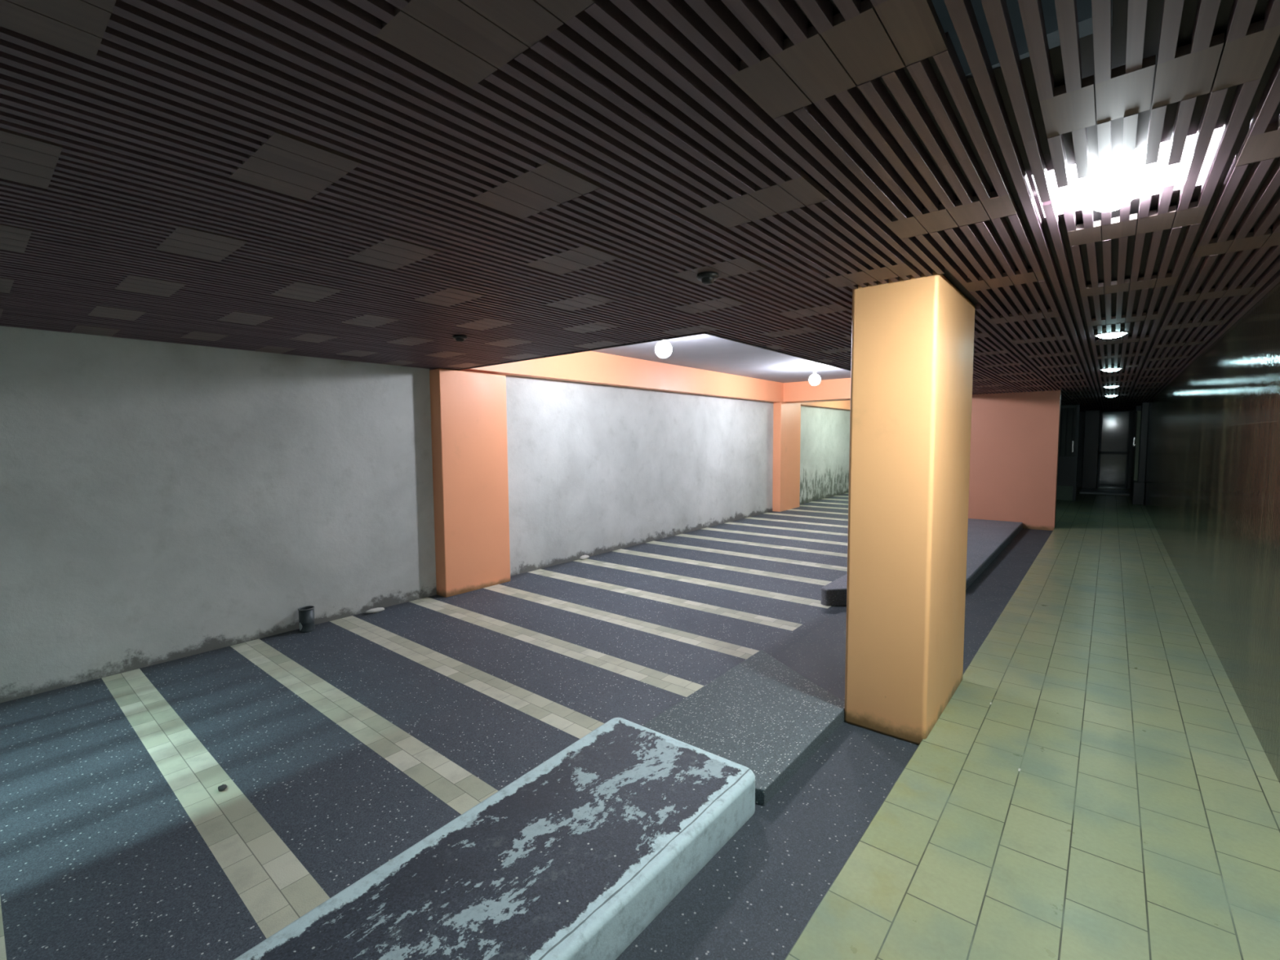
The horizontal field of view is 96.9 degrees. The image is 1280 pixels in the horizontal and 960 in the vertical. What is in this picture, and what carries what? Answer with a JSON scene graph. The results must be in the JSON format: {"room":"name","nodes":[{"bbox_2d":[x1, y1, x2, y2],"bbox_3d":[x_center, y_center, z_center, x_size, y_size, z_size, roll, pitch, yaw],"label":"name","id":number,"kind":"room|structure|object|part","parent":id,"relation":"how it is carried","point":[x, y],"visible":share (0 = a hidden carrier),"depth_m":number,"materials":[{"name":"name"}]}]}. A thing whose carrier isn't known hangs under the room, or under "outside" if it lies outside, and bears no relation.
{"room":"parking garage","nodes":[
{"label":"parking garage","id":0,"kind":"room"},
{"bbox_2d":[0,325,849,702],"bbox_3d":[0.162,-0.232,9.094,0.200,3.200,20.200,3,5,40],"label":"wall","id":1,"kind":"structure","parent":0,"point":[161,502],"depth_m":4.87,"materials":[{"name":"white paint"}]},
{"bbox_2d":[455,332,705,370],"bbox_3d":[-0.810,-1.334,5.111,3.291,0.436,0.030,3,5,40],"label":"trim","id":2,"kind":"structure","parent":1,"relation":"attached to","point":[700,333],"depth_m":4.77,"materials":[{"name":"brown wood"}]},
{"bbox_2d":[0,0,1279,412],"bbox_3d":[4.082,-1.621,8.728,6.194,0.431,24.800,3,5,40],"label":"ceiling","id":3,"kind":"structure","parent":0,"point":[372,181],"depth_m":1.65,"materials":[{"name":"brown wood"}]},
{"bbox_2d":[452,334,466,342],"bbox_3d":[-1.315,-1.029,4.141,0.104,0.043,0.104,3,5,40],"label":"ceiling sensor","id":4,"kind":"object","parent":3,"relation":"attached to","point":[459,338],"visible":1,"depth_m":4.11,"materials":[{"name":"black plastic"}]},
{"bbox_2d":[696,271,719,284],"bbox_3d":[0.316,-0.936,2.649,0.104,0.043,0.104,3,5,40],"label":"ceiling sensor","id":5,"kind":"object","parent":3,"relation":"attached to","point":[706,277],"visible":1,"depth_m":2.62,"materials":[{"name":"black plastic"}]},
{"bbox_2d":[1099,364,1122,372],"bbox_3d":[5.311,-1.254,6.393,0.208,0.066,0.208,3,5,40],"label":"recessed light","id":6,"kind":"object","parent":3,"relation":"in","point":[1113,368],"visible":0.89,"depth_m":6.34,"materials":[{"name":"white ceramic"}]},
{"bbox_2d":[1102,368,1120,372],"bbox_3d":[5.311,-1.243,6.394,0.170,0.044,0.170,3,5,40],"label":"diffuser","id":7,"kind":"object","parent":6,"relation":"attached to","point":[1109,370],"depth_m":6.35,"materials":[{"name":"white"}]},
{"bbox_2d":[1104,393,1117,397],"bbox_3d":[8.673,-1.558,10.440,0.208,0.066,0.208,3,5,40],"label":"recessed light","id":8,"kind":"object","parent":3,"relation":"in","point":[1108,395],"visible":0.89,"depth_m":10.39,"materials":[{"name":"white glass"}]},
{"bbox_2d":[1102,383,1119,388],"bbox_3d":[7.117,-1.417,8.566,0.208,0.066,0.208,3,5,40],"label":"recessed light","id":9,"kind":"object","parent":3,"relation":"in","point":[1108,386],"visible":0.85,"depth_m":8.52,"materials":[{"name":"white ceramic"}]},
{"bbox_2d":[1104,386,1118,388],"bbox_3d":[7.117,-1.406,8.567,0.170,0.044,0.170,3,5,40],"label":"diffuser","id":10,"kind":"object","parent":9,"relation":"attached to","point":[1108,387],"depth_m":8.53,"materials":[{"name":"white plastic"}]},
{"bbox_2d":[1093,326,1129,338],"bbox_3d":[3.519,-1.091,4.235,0.208,0.066,0.208,3,5,40],"label":"recessed light","id":11,"kind":"object","parent":3,"relation":"in","point":[1104,335],"visible":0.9,"depth_m":4.18,"materials":[{"name":"white ceramic"}]},
{"bbox_2d":[1097,332,1125,338],"bbox_3d":[3.519,-1.080,4.236,0.170,0.044,0.170,3,5,40],"label":"diffuser","id":12,"kind":"object","parent":11,"relation":"attached to","point":[1104,335],"depth_m":4.20,"materials":[{"name":"white"}]},
{"bbox_2d":[1084,148,1140,212],"bbox_3d":[1.527,-1.107,1.826,0.136,0.465,0.136,3,5,40],"label":"recessed light","id":13,"kind":"object","parent":3,"relation":"in","point":[1110,190],"visible":0.58,"depth_m":1.79,"materials":[{"name":"white glass"}]},
{"bbox_2d":[0,486,1279,959],"bbox_3d":[4.100,1.034,8.912,6.396,0.430,24.800,3,5,40],"label":"floor","id":14,"kind":"structure","parent":0,"point":[338,747],"depth_m":2.81,"materials":[{"name":"tile"}]},
{"bbox_2d":[217,784,226,791],"bbox_3d":[-2.041,1.505,2.775,0.047,0.024,0.037,3,5,40],"label":"pebble","id":15,"kind":"object","parent":14,"relation":"on","point":[223,787],"visible":1,"depth_m":2.77,"materials":[{"name":"grey stone"}]},
{"bbox_2d":[297,605,315,632],"bbox_3d":[-2.976,1.242,5.066,0.130,0.208,0.130,3,5,40],"label":"tin can","id":16,"kind":"object","parent":14,"relation":"on","point":[306,613],"visible":1,"depth_m":5.02,"materials":[{"name":"paint"}]},
{"bbox_2d":[364,607,384,613],"bbox_3d":[-2.605,1.282,5.563,0.072,0.042,0.199,3,5,40],"label":"crumb","id":17,"kind":"object","parent":14,"relation":"on","point":[378,609],"visible":1,"depth_m":5.54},
{"bbox_2d":[429,368,510,597],"bbox_3d":[-1.878,0.022,6.348,0.196,2.422,0.850,3,5,40],"label":"column","id":18,"kind":"structure","parent":14,"relation":"on","point":[468,412],"depth_m":6.21,"materials":[{"name":"orange paint"}]},
{"bbox_2d":[234,717,755,959],"bbox_3d":[-0.850,1.444,1.388,0.815,0.298,3.280,3,5,40],"label":"block","id":19,"kind":"object","parent":14,"relation":"on","point":[575,857],"visible":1,"depth_m":1.87,"materials":[{"name":"paint"}]},
{"bbox_2d":[579,555,589,559],"bbox_3d":[-0.760,1.067,7.814,0.063,0.061,0.174,3,5,40],"label":"crumb","id":20,"kind":"object","parent":14,"relation":"on","point":[583,557],"visible":1,"depth_m":7.78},
{"bbox_2d":[642,649,844,805],"bbox_3d":[0.737,1.346,3.419,0.985,0.231,1.859,3,5,40],"label":"raised platform","id":21,"kind":"object","parent":14,"relation":"on","point":[761,715],"visible":0.73,"depth_m":3.15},
{"bbox_2d":[772,402,800,511],"bbox_3d":[3.237,-0.517,12.508,0.186,2.348,1.000,3,5,40],"label":"column","id":22,"kind":"structure","parent":14,"relation":"on","point":[786,416],"depth_m":12.28,"materials":[{"name":"orange paint"}]},
{"bbox_2d":[844,270,975,745],"bbox_3d":[1.559,0.137,3.244,0.410,2.345,0.945,3,5,40],"label":"column","id":23,"kind":"structure","parent":14,"relation":"on","point":[913,340],"depth_m":2.89,"materials":[{"name":"orange paint"}]},
{"bbox_2d":[820,518,1022,605],"bbox_3d":[4.154,0.985,7.627,1.080,0.211,6.200,3,5,40],"label":"block","id":24,"kind":"object","parent":14,"relation":"on","point":[986,539],"visible":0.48,"depth_m":7.48,"materials":[{"name":"grey concrete"}]},
{"bbox_2d":[1081,409,1101,488],"bbox_3d":[13.192,-0.877,16.582,0.330,2.270,1.200,3,5,40],"label":"column","id":25,"kind":"structure","parent":14,"relation":"on","point":[1092,418],"depth_m":16.12,"materials":[{"name":"black paint"}]},
{"bbox_2d":[1079,488,1129,495],"bbox_3d":[12.636,0.319,15.441,1.020,0.050,1.400,3,5,40],"label":"doorstep","id":26,"kind":"object","parent":14,"relation":"on","point":[1083,491],"visible":1,"depth_m":15.16,"materials":[{"name":"black stone"}]},
{"bbox_2d":[1129,476,1145,505],"bbox_3d":[11.795,0.236,13.464,0.195,0.500,2.300,3,5,40],"label":"plinth","id":27,"kind":"object","parent":14,"relation":"on","point":[1137,488],"visible":0.89,"depth_m":12.60,"materials":[{"name":"black paint"}]},
{"bbox_2d":[1132,402,1149,481],"bbox_3d":[11.860,-0.901,13.454,0.180,1.770,2.100,3,5,40],"label":"column","id":28,"kind":"structure","parent":14,"relation":"on","point":[1144,407],"depth_m":12.64,"materials":[{"name":"black paint"}]},
{"bbox_2d":[1132,410,1141,480],"bbox_3d":[11.877,-0.820,13.511,0.220,1.600,1.200,3,5,40],"label":"door","id":29,"kind":"structure","parent":28,"relation":"attached to","point":[1136,439],"depth_m":13.10,"materials":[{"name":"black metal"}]},
{"bbox_2d":[592,0,1112,382],"bbox_3d":[4.080,-1.936,8.706,6.596,0.200,25.200,3,5,40],"label":"ceiling slab","id":30,"kind":"structure","parent":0,"point":[704,351],"depth_m":7.66,"materials":[{"name":"white paint"}]},
{"bbox_2d":[460,351,850,410],"bbox_3d":[2.370,-1.804,11.374,0.176,0.410,13.700,3,5,40],"label":"beam","id":31,"kind":"structure","parent":30,"relation":"attached to","point":[588,366],"depth_m":8.46,"materials":[{"name":"orange paint"}]},
{"bbox_2d":[655,339,671,358],"bbox_3d":[0.256,-1.483,6.187,0.183,0.302,0.183,3,5,40],"label":"bulb","id":32,"kind":"object","parent":30,"relation":"hanging from","point":[663,348],"visible":0.79,"depth_m":6.13,"materials":[{"name":"white glass"}]},
{"bbox_2d":[808,365,820,385],"bbox_3d":[2.878,-1.716,9.343,0.183,0.312,0.183,3,5,40],"label":"bulb","id":33,"kind":"object","parent":30,"relation":"hanging from","point":[814,380],"visible":1,"depth_m":9.29,"materials":[{"name":"white glass"}]},
{"bbox_3d":[2.879,-1.649,9.348,0.183,0.178,0.183,3,5,40],"label":"bulb","id":34,"kind":"part","parent":33,"relation":"part of","materials":[{"name":"white glass"}]},
{"bbox_2d":[782,377,850,403],"bbox_3d":[4.419,-1.816,11.266,3.115,0.400,0.550,3,5,40],"label":"beam","id":35,"kind":"structure","parent":30,"relation":"attached to","point":[834,389],"depth_m":11.58,"materials":[{"name":"orange paint"}]},
{"bbox_2d":[968,389,1061,530],"bbox_3d":[5.790,-0.536,10.320,2.932,2.840,0.200,3,5,40],"label":"wall partition","id":36,"kind":"structure","parent":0,"point":[1014,455],"depth_m":9.68,"materials":[{"name":"orange paint"}]},
{"bbox_2d":[705,332,850,370],"bbox_3d":[3.046,-1.502,7.156,0.030,0.436,8.050,3,5,40],"label":"trim","id":37,"kind":"structure","parent":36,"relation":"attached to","point":[706,333],"depth_m":4.83,"materials":[{"name":"brown wood"}]},
{"bbox_2d":[1060,404,1079,490],"bbox_3d":[10.026,-0.668,13.889,1.100,2.270,0.199,3,5,40],"label":"door surround","id":38,"kind":"object","parent":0,"point":[1067,406],"visible":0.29,"depth_m":13.53,"materials":[{"name":"black metal"}]},
{"bbox_2d":[1056,404,1079,500],"bbox_3d":[9.972,-0.663,13.823,1.100,2.270,0.130,3,5,40],"label":"door","id":39,"kind":"structure","parent":38,"relation":"attached to","point":[1069,417],"depth_m":13.59,"materials":[{"name":"black paint"}]},
{"bbox_2d":[1076,408,1135,488],"bbox_3d":[13.634,-1.072,17.112,2.520,2.820,0.200,3,5,40],"label":"wall","id":40,"kind":"structure","parent":0,"point":[1082,422],"depth_m":17.14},
{"bbox_2d":[1097,411,1131,488],"bbox_3d":[13.939,-0.879,16.684,0.690,2.250,0.090,3,5,40],"label":"door","id":41,"kind":"structure","parent":40,"relation":"in","point":[1115,426],"depth_m":16.67,"materials":[{"name":"clear glass"}]},
{"bbox_2d":[1144,281,1279,782],"bbox_3d":[6.553,-0.305,6.774,0.200,2.820,24.800,3,5,40],"label":"wall","id":42,"kind":"structure","parent":0,"point":[1212,482],"depth_m":3.64,"materials":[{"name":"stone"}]}
]}

